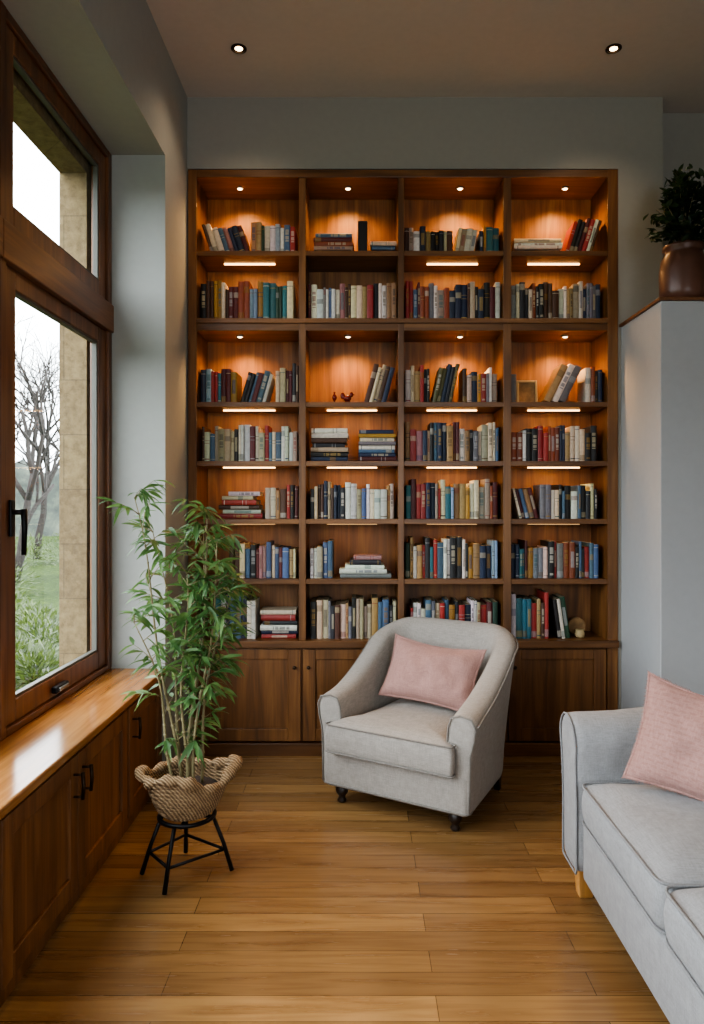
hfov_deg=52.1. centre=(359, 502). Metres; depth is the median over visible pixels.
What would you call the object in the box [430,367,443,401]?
book
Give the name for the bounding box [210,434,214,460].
book
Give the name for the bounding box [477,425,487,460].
book
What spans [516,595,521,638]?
book
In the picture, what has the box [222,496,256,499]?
book
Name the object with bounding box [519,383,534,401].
picture
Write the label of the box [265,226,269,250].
book
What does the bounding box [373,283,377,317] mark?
book
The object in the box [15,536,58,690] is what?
lawn
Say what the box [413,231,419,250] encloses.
book
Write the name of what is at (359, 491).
book
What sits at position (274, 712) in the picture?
bookcase
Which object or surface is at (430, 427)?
book
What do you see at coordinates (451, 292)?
book
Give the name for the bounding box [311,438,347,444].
book
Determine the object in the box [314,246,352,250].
book
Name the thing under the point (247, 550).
book
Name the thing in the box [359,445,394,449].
book
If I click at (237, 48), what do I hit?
recessed light
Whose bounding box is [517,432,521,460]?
book
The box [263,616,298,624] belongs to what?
book
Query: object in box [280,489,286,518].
book
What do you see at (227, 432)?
book
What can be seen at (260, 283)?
book
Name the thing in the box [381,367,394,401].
book
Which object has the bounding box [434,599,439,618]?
book
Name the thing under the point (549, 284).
book
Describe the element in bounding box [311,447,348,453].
book
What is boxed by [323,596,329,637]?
book
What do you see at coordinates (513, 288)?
book
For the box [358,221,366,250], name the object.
book
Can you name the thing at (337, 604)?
book
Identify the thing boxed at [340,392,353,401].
bird figurine
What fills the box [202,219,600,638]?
books
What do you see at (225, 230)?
book
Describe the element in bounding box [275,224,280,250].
book
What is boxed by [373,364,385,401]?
book
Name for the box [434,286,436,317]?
book
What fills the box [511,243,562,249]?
book
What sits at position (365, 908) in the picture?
floor
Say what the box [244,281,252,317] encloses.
book
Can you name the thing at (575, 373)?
book
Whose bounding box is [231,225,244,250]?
book
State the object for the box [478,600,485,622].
book
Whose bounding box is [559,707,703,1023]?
sofa
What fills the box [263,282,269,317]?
book
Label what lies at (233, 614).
book
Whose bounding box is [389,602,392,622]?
book
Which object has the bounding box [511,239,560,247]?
book
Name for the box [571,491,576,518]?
book
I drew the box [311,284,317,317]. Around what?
book
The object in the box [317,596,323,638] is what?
book
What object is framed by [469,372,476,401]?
book
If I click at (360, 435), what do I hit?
book
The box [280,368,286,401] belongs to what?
book
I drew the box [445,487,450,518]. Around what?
book
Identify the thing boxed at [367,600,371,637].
book
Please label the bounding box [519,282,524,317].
book
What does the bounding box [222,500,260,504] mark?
book
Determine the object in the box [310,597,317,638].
book
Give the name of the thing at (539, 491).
book
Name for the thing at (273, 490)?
book
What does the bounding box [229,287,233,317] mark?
book
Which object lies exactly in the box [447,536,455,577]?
book
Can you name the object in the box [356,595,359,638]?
book
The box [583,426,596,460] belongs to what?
book
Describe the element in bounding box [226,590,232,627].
book
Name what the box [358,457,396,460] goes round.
book
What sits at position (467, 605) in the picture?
book
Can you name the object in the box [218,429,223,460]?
book
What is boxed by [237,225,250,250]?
book
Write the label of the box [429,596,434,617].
book
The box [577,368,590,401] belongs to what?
book
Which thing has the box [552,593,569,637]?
book
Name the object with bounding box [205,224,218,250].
book
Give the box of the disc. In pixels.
[568,617,584,634]
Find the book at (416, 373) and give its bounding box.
[414,371,419,401]
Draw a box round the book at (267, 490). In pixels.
[265,488,270,518]
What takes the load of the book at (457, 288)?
on the bookcase
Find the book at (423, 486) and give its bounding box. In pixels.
[421,484,425,518]
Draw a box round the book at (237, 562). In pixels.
[235,541,243,576]
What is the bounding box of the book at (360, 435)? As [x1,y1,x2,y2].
[359,434,395,439]
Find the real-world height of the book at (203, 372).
0.174 m
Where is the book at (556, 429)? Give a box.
[555,428,558,460]
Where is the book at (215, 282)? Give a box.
[214,281,217,317]
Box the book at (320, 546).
[317,544,322,577]
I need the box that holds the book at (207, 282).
[206,281,209,317]
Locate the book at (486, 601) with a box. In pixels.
[481,598,491,622]
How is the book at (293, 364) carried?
on the bookcase
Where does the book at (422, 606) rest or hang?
on the bookcase
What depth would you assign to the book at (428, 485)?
3.74 m
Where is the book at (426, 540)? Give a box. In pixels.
[423,536,429,577]
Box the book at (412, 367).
[410,366,413,401]
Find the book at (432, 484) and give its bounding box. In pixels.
[431,483,434,518]
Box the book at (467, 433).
[465,431,469,460]
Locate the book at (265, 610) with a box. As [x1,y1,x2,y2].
[260,607,297,614]
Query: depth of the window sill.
2.39 m
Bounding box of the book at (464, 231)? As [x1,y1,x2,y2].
[459,228,466,250]
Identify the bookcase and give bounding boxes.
[187,169,618,755]
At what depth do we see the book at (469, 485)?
3.75 m
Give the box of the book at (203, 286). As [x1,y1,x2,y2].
[201,284,205,317]
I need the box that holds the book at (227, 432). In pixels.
[224,429,233,460]
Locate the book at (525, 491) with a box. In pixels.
[522,489,533,518]
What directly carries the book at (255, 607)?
on the bookcase
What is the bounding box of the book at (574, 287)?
[568,284,577,317]
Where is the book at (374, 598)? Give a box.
[371,594,377,635]
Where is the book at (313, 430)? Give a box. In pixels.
[311,428,347,432]
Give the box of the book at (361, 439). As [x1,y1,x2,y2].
[359,438,393,441]
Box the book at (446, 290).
[444,288,448,317]
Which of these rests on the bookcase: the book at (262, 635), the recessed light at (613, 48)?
the book at (262, 635)
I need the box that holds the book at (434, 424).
[433,423,436,460]
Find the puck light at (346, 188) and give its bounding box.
[344,186,351,190]
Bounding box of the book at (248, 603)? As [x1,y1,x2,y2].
[247,597,253,638]
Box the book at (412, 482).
[409,479,415,518]
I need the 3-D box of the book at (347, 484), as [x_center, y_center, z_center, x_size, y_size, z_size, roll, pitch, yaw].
[-0.063,-0.013,3.838,0.029,0.189,0.182,0,0,0]
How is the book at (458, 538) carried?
on the bookcase
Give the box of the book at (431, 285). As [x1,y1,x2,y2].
[428,283,433,317]
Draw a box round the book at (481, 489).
[479,487,484,518]
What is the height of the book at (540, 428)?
0.185 m
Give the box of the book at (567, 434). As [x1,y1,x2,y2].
[565,432,569,460]
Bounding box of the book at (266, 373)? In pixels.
[256,370,270,401]
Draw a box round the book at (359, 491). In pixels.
[357,489,361,518]
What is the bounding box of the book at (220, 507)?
[218,505,262,509]
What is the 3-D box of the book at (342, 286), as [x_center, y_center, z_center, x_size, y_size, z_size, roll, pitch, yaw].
[-0.092,-1.048,3.832,0.027,0.194,0.155,0,0,0]
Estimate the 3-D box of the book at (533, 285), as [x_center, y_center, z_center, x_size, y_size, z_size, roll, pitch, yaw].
[0.905,-1.048,3.828,0.017,0.193,0.166,0,0,0]
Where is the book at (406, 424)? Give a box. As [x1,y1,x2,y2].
[404,422,409,460]
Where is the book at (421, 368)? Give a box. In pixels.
[418,365,423,401]
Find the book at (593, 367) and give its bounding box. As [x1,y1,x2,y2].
[590,366,594,401]
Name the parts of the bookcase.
panel, shelf, shelf, shelf, shelf, rail, cabinet door, shelf, cabinet door, shelf, shelf, shelf, shelf, shelf, rail, panel, moulding, cornice, shelf, shelf, shelf, shelf, shelf, rail, cabinet door, shelf, shelf, shelf, shelf, shelf, rail, panel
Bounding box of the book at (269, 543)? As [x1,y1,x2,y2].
[266,540,273,577]
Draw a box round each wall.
[1,0,187,761]
[13,67,90,666]
[187,97,703,708]
[621,301,703,708]
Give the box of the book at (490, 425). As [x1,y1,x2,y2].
[485,423,492,460]
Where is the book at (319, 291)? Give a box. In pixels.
[317,289,322,317]
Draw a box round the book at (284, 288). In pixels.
[282,286,286,317]
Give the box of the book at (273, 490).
[271,488,278,518]
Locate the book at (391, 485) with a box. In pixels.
[389,484,393,518]
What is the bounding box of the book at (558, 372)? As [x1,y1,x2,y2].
[538,364,567,401]
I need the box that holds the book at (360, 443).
[358,442,395,446]
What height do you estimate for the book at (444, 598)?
0.200 m
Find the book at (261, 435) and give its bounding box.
[259,433,264,460]
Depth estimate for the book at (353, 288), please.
3.75 m
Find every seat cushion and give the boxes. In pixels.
[324,698,456,776]
[582,784,703,930]
[663,887,703,991]
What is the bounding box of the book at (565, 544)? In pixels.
[556,541,568,577]
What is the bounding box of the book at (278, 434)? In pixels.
[276,432,280,460]
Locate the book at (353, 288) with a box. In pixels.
[351,286,356,317]
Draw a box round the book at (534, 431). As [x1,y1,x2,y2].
[532,429,537,460]
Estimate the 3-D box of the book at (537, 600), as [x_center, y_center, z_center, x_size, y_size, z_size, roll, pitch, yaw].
[0.933,0.603,3.838,0.020,0.204,0.174,0,0,0]
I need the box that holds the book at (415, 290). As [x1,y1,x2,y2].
[413,289,416,317]
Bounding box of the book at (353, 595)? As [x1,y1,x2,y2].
[352,594,355,638]
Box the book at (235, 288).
[234,287,237,317]
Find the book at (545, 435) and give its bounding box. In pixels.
[543,433,547,460]
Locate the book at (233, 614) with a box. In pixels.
[230,597,235,636]
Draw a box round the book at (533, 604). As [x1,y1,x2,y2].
[531,600,536,637]
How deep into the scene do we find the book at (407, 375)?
3.75 m
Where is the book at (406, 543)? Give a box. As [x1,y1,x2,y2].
[404,541,409,577]
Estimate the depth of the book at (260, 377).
3.74 m
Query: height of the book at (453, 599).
0.191 m
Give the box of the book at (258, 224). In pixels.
[256,222,261,250]
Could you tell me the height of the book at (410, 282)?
0.202 m
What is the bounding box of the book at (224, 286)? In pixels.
[222,282,228,317]
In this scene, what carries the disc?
on the bookcase
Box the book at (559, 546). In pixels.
[556,542,562,577]
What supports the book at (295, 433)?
on the bookcase
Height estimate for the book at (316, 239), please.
0.022 m
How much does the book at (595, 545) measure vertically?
0.175 m
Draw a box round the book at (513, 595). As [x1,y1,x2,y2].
[511,591,515,636]
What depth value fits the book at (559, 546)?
3.74 m
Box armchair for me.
[317,617,518,831]
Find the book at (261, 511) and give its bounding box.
[223,509,263,513]
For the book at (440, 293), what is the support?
on the bookcase
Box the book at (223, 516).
[218,513,264,518]
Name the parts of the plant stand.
leg, leg, leg, leg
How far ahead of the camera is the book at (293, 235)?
3.75 m
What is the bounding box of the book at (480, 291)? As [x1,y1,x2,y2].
[478,289,483,317]
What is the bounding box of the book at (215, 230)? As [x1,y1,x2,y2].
[212,227,224,250]
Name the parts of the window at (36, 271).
handle, handle lever, sash, sash, stay plate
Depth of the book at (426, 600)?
3.74 m
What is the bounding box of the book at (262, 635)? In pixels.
[261,634,296,637]
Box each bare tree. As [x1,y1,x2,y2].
[15,312,58,582]
[15,329,58,558]
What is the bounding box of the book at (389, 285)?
[386,283,391,317]
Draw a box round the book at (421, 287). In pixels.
[420,286,423,317]
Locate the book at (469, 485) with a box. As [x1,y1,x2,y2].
[466,483,473,518]
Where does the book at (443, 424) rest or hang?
on the bookcase
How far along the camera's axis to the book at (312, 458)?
3.74 m
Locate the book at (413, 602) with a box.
[411,598,416,616]
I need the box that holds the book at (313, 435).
[311,433,348,439]
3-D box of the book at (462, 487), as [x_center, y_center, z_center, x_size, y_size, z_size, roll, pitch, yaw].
[0.535,-0.009,3.814,0.030,0.183,0.145,0,0,0]
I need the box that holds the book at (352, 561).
[350,557,380,564]
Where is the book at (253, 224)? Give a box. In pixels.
[251,222,255,250]
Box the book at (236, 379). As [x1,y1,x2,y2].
[231,372,241,401]
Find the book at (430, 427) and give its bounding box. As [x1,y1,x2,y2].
[427,423,432,460]
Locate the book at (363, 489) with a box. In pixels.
[362,488,365,518]
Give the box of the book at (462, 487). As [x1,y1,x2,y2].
[459,484,465,518]
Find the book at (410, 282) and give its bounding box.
[409,281,412,317]
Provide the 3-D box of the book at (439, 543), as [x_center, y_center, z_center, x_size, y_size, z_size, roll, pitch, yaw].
[0.419,0.299,3.832,0.031,0.185,0.163,0,0,0]
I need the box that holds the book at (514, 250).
[514,250,559,250]
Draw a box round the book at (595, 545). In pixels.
[594,544,597,577]
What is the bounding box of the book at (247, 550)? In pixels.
[245,547,249,577]
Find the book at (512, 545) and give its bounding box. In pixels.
[511,543,514,577]
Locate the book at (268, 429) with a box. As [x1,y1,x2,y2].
[265,425,271,460]
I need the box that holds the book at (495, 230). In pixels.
[493,228,498,250]
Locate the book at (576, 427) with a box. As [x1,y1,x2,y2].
[575,426,578,460]
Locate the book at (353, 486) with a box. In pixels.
[351,484,356,518]
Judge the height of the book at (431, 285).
0.195 m
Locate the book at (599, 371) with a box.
[597,370,601,401]
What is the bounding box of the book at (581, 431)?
[579,429,584,460]
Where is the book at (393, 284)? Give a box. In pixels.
[392,283,395,317]
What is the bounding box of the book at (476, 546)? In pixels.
[468,542,479,577]
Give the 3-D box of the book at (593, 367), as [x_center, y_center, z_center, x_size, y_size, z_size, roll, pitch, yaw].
[1.213,-0.615,3.819,0.020,0.189,0.159,0,0,0]
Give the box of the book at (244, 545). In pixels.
[240,542,249,577]
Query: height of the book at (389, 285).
0.194 m
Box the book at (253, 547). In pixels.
[250,543,259,577]
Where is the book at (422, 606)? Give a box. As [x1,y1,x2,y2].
[421,604,424,616]
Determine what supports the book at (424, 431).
on the bookcase
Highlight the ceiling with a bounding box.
[146,0,703,112]
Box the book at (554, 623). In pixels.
[549,596,561,637]
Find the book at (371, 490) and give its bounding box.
[370,489,373,518]
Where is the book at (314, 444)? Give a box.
[313,443,344,446]
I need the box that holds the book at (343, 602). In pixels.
[340,600,345,637]
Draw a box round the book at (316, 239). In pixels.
[314,237,351,245]
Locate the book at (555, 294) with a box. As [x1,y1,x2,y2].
[552,291,558,317]
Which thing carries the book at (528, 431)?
on the bookcase
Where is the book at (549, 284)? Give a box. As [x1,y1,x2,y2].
[548,283,551,317]
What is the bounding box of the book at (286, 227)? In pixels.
[284,225,289,250]
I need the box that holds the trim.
[619,297,703,326]
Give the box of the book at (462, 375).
[458,369,465,401]
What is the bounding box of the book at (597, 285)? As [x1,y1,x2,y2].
[594,284,599,317]
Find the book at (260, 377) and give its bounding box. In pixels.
[251,372,263,401]
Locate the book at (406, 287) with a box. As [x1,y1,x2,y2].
[404,281,408,317]
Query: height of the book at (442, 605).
0.184 m
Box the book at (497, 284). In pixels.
[493,282,499,317]
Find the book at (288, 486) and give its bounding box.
[287,485,289,518]
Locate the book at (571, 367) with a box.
[551,364,574,401]
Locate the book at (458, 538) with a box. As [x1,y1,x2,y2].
[454,536,461,577]
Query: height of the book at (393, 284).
0.194 m
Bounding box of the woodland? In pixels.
[15,459,58,536]
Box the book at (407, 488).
[404,485,410,518]
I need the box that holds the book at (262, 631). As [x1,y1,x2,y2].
[261,628,298,633]
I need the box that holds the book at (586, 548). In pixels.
[582,545,588,577]
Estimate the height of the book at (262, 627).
0.026 m
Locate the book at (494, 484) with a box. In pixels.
[490,482,497,518]
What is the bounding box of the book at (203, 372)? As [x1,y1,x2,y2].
[201,370,205,401]
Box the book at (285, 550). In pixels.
[282,546,290,577]
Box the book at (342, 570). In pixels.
[339,567,386,573]
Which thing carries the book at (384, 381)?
on the bookcase
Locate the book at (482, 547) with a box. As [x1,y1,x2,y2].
[480,544,485,577]
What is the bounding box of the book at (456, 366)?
[448,364,459,401]
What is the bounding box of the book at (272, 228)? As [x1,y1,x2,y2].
[270,226,274,250]
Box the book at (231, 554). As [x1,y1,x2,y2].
[229,542,234,568]
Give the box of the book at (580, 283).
[577,281,582,317]
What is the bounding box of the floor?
[0,756,669,1023]
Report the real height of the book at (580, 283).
0.200 m
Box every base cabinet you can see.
[0,710,126,1007]
[122,679,161,835]
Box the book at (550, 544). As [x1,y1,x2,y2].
[540,540,553,577]
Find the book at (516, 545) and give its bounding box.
[512,543,518,577]
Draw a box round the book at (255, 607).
[251,597,259,638]
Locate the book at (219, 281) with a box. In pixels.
[218,280,221,317]
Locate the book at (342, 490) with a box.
[340,488,344,518]
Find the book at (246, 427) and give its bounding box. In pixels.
[244,425,250,460]
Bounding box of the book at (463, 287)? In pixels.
[461,285,466,317]
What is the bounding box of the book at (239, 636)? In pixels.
[236,592,244,638]
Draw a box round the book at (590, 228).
[581,219,594,250]
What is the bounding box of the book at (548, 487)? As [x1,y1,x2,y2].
[546,485,550,518]
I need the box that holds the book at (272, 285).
[270,283,276,317]
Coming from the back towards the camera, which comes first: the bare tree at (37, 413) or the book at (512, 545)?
the bare tree at (37, 413)
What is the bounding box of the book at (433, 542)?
[430,538,436,577]
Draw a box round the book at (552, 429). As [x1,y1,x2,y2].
[551,428,554,460]
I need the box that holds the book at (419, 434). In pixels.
[416,431,422,460]
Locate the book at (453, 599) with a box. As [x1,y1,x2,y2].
[451,597,457,619]
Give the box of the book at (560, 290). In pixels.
[557,289,562,317]
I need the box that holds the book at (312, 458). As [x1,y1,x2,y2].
[311,457,347,460]
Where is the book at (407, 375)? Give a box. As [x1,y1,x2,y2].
[404,370,410,401]
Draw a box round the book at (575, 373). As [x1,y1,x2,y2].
[558,365,580,401]
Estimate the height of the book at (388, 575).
0.023 m
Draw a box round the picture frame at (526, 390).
[516,380,537,401]
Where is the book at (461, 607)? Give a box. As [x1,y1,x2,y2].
[457,600,464,620]
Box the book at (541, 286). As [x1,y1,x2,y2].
[538,284,543,317]
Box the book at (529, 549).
[527,546,532,577]
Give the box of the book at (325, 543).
[323,540,327,577]
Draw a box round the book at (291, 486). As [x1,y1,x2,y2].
[290,485,295,518]
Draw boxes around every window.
[0,0,113,740]
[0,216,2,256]
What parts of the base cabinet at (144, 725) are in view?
handle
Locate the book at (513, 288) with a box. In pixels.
[511,286,515,317]
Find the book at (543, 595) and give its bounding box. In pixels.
[537,589,548,638]
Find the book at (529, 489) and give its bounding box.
[522,487,538,518]
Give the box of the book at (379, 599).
[378,598,381,629]
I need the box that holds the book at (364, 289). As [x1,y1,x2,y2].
[362,287,366,317]
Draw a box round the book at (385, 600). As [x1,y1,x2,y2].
[382,596,388,626]
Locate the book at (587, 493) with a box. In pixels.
[585,491,589,518]
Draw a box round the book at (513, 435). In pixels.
[511,433,516,460]
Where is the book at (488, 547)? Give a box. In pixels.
[482,544,490,577]
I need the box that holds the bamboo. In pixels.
[93,480,263,821]
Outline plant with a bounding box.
[643,163,703,296]
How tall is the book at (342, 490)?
0.161 m
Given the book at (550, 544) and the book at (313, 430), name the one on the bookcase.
the book at (550, 544)
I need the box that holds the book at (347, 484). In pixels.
[345,482,350,518]
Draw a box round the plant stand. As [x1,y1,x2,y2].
[140,808,233,894]
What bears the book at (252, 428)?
on the bookcase
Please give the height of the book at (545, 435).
0.149 m
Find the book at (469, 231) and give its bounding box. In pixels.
[464,228,472,250]
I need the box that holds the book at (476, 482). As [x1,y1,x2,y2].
[469,480,478,518]
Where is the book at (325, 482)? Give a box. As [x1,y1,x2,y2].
[324,481,327,518]
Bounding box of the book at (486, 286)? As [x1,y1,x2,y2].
[481,283,489,317]
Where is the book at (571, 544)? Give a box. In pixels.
[563,541,574,577]
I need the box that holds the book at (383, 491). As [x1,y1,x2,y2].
[381,489,386,518]
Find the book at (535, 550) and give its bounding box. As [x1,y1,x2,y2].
[528,546,537,577]
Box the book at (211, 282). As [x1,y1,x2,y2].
[210,281,213,317]
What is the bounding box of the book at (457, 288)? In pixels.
[453,284,460,317]
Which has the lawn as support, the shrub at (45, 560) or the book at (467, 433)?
the shrub at (45, 560)
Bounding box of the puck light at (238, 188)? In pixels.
[236,186,243,190]
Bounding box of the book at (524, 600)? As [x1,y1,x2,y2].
[517,595,526,638]
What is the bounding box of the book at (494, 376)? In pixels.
[492,374,496,401]
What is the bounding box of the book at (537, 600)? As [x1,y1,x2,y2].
[529,595,540,637]
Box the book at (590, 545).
[581,541,593,577]
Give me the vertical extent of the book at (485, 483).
0.207 m
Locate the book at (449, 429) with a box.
[446,426,452,460]
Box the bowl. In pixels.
[575,629,584,637]
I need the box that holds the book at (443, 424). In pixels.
[442,423,445,460]
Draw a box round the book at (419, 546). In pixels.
[415,543,421,577]
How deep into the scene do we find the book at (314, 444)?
3.75 m
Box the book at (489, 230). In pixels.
[486,227,492,250]
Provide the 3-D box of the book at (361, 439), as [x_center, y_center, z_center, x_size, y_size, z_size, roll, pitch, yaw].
[0.086,-0.331,3.829,0.178,0.021,0.156,0,0,-2]
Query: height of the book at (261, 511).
0.020 m
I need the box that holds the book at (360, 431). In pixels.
[359,430,392,433]
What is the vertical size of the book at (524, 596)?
0.206 m
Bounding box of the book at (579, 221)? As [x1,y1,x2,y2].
[569,219,582,250]
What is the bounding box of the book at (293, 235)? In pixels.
[290,227,297,250]
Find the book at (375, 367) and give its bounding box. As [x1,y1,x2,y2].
[364,363,378,401]
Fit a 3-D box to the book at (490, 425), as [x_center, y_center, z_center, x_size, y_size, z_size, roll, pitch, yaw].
[0.679,-0.317,3.821,0.024,0.201,0.157,0,0,0]
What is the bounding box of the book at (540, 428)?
[532,426,542,460]
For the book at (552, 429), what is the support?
on the bookcase
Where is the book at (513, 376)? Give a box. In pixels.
[511,374,515,401]
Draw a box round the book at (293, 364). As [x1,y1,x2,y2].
[292,363,295,401]
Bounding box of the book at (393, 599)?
[392,598,395,620]
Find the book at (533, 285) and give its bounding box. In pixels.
[528,283,535,317]
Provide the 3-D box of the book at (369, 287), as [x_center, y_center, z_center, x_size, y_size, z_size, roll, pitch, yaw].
[0.053,-1.042,3.826,0.032,0.181,0.178,0,0,0]
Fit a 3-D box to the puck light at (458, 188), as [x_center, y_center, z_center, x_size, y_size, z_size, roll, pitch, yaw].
[0.531,-1.669,3.820,0.040,0.007,0.040,0,0,9]
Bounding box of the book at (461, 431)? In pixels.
[459,429,464,460]
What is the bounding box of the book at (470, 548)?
[468,545,472,577]
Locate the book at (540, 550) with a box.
[535,547,542,577]
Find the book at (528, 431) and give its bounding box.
[524,429,531,460]
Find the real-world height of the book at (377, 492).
0.152 m
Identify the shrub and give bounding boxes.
[15,533,58,566]
[15,561,43,595]
[15,590,43,626]
[15,599,58,641]
[15,605,58,656]
[15,629,54,679]
[15,639,58,691]
[28,533,58,566]
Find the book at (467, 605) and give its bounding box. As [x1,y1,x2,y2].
[460,600,470,620]
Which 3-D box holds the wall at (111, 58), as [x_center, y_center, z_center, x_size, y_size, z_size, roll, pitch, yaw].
[-1.045,-0.395,0.497,0.310,3.390,6.995,0,0,0]
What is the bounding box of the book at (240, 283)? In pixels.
[238,281,243,317]
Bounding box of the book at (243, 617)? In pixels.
[241,591,251,638]
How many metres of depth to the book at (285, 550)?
3.74 m
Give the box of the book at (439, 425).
[437,423,441,460]
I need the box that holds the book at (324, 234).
[315,233,351,239]
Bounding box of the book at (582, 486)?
[581,485,584,518]
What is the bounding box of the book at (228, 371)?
[226,369,232,401]
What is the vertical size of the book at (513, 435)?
0.150 m
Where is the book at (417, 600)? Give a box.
[415,599,420,616]
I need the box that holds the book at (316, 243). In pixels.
[315,242,353,250]
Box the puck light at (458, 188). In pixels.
[456,186,463,190]
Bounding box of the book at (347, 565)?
[345,563,383,568]
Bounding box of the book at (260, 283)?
[258,281,262,317]
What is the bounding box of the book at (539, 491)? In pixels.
[533,485,545,518]
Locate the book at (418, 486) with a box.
[416,484,420,518]
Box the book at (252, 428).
[250,426,254,460]
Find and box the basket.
[134,754,242,821]
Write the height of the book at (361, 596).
0.207 m
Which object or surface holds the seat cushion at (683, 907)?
on the sofa
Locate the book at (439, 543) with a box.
[437,541,442,577]
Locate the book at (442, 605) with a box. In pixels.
[437,599,444,618]
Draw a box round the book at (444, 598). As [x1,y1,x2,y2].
[442,596,448,618]
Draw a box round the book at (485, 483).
[480,479,489,518]
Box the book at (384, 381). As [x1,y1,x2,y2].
[377,366,389,401]
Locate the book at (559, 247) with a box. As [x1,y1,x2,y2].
[511,245,561,250]
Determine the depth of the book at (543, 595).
3.75 m
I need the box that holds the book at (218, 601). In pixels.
[214,593,225,638]
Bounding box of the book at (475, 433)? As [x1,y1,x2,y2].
[473,431,477,460]
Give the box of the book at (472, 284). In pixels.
[470,282,474,317]
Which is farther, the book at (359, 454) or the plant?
the book at (359, 454)
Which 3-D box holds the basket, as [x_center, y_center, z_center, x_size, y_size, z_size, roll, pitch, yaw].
[-0.598,0.988,2.518,0.370,0.190,0.294,0,0,0]
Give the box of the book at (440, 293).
[437,290,443,317]
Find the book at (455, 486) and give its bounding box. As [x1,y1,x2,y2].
[449,484,458,518]
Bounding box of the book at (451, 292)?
[449,290,454,317]
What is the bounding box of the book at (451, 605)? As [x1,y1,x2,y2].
[449,601,454,619]
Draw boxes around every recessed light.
[231,43,246,53]
[605,43,621,53]
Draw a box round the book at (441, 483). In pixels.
[437,480,444,518]
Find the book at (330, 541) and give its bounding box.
[328,539,333,577]
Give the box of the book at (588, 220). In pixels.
[577,218,590,250]
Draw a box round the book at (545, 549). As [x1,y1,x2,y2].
[537,545,547,577]
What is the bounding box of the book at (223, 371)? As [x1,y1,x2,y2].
[221,369,225,401]
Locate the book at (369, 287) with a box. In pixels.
[367,285,372,317]
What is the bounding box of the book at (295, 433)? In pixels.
[293,431,298,460]
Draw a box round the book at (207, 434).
[205,432,212,460]
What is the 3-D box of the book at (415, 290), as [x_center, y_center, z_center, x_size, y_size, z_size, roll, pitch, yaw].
[0.288,-1.030,3.821,0.022,0.158,0.167,0,0,0]
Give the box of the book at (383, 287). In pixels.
[382,286,385,317]
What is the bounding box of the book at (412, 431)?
[410,429,415,460]
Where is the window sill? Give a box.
[0,668,165,819]
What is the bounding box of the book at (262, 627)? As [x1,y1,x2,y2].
[260,623,298,630]
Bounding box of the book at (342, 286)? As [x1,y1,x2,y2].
[340,283,344,317]
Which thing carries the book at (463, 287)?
on the bookcase
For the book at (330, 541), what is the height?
0.194 m
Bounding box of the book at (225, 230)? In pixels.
[222,227,234,250]
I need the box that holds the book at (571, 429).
[565,426,574,460]
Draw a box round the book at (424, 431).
[423,430,426,460]
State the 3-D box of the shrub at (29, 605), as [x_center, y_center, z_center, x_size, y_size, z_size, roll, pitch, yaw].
[-3.899,1.374,8.618,0.908,0.485,0.943,0,0,0]
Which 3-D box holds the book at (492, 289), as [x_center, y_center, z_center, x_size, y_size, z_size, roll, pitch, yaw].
[0.690,-1.038,3.822,0.027,0.174,0.149,0,0,0]
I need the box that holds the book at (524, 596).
[521,595,530,638]
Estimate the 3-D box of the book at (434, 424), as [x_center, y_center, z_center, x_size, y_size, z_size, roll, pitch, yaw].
[0.393,-0.318,3.828,0.018,0.202,0.150,0,0,0]
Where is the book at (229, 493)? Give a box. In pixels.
[228,492,262,495]
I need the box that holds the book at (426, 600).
[423,596,430,617]
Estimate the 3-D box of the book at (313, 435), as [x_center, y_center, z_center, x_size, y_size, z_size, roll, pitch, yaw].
[-0.157,-0.351,3.829,0.190,0.025,0.156,0,0,1]
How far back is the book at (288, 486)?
3.75 m
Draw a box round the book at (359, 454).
[358,453,395,456]
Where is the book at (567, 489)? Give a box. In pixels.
[562,486,570,518]
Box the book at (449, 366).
[440,364,451,401]
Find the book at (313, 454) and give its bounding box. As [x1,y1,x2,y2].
[311,452,347,456]
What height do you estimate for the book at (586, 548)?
0.163 m
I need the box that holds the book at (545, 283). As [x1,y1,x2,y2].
[542,282,547,317]
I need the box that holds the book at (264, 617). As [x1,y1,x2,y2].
[261,611,297,620]
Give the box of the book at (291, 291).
[287,281,295,317]
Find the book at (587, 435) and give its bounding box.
[585,433,590,460]
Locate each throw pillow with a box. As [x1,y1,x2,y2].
[378,633,486,710]
[621,670,703,801]
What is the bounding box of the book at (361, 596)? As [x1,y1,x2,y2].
[360,595,363,638]
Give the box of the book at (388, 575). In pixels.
[340,571,390,577]
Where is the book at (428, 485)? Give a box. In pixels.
[424,483,430,518]
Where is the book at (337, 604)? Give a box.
[335,600,340,638]
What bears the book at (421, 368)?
on the bookcase
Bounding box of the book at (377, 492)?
[374,489,380,518]
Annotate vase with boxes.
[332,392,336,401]
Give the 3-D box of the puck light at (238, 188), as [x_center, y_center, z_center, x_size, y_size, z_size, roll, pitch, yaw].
[-0.637,-1.669,3.820,0.040,0.007,0.040,0,0,27]
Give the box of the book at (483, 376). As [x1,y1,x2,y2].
[481,374,485,401]
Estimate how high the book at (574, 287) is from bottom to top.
0.189 m
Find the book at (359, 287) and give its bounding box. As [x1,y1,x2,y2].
[357,285,361,317]
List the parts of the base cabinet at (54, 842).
cabinet door, handle, handle, cabinet door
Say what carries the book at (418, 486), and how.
on the bookcase
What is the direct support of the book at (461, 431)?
on the bookcase
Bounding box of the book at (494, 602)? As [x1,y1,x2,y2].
[487,598,497,624]
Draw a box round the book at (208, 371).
[206,369,212,401]
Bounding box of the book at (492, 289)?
[490,287,494,317]
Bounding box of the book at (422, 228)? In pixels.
[419,226,424,250]
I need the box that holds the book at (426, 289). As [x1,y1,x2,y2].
[424,287,428,317]

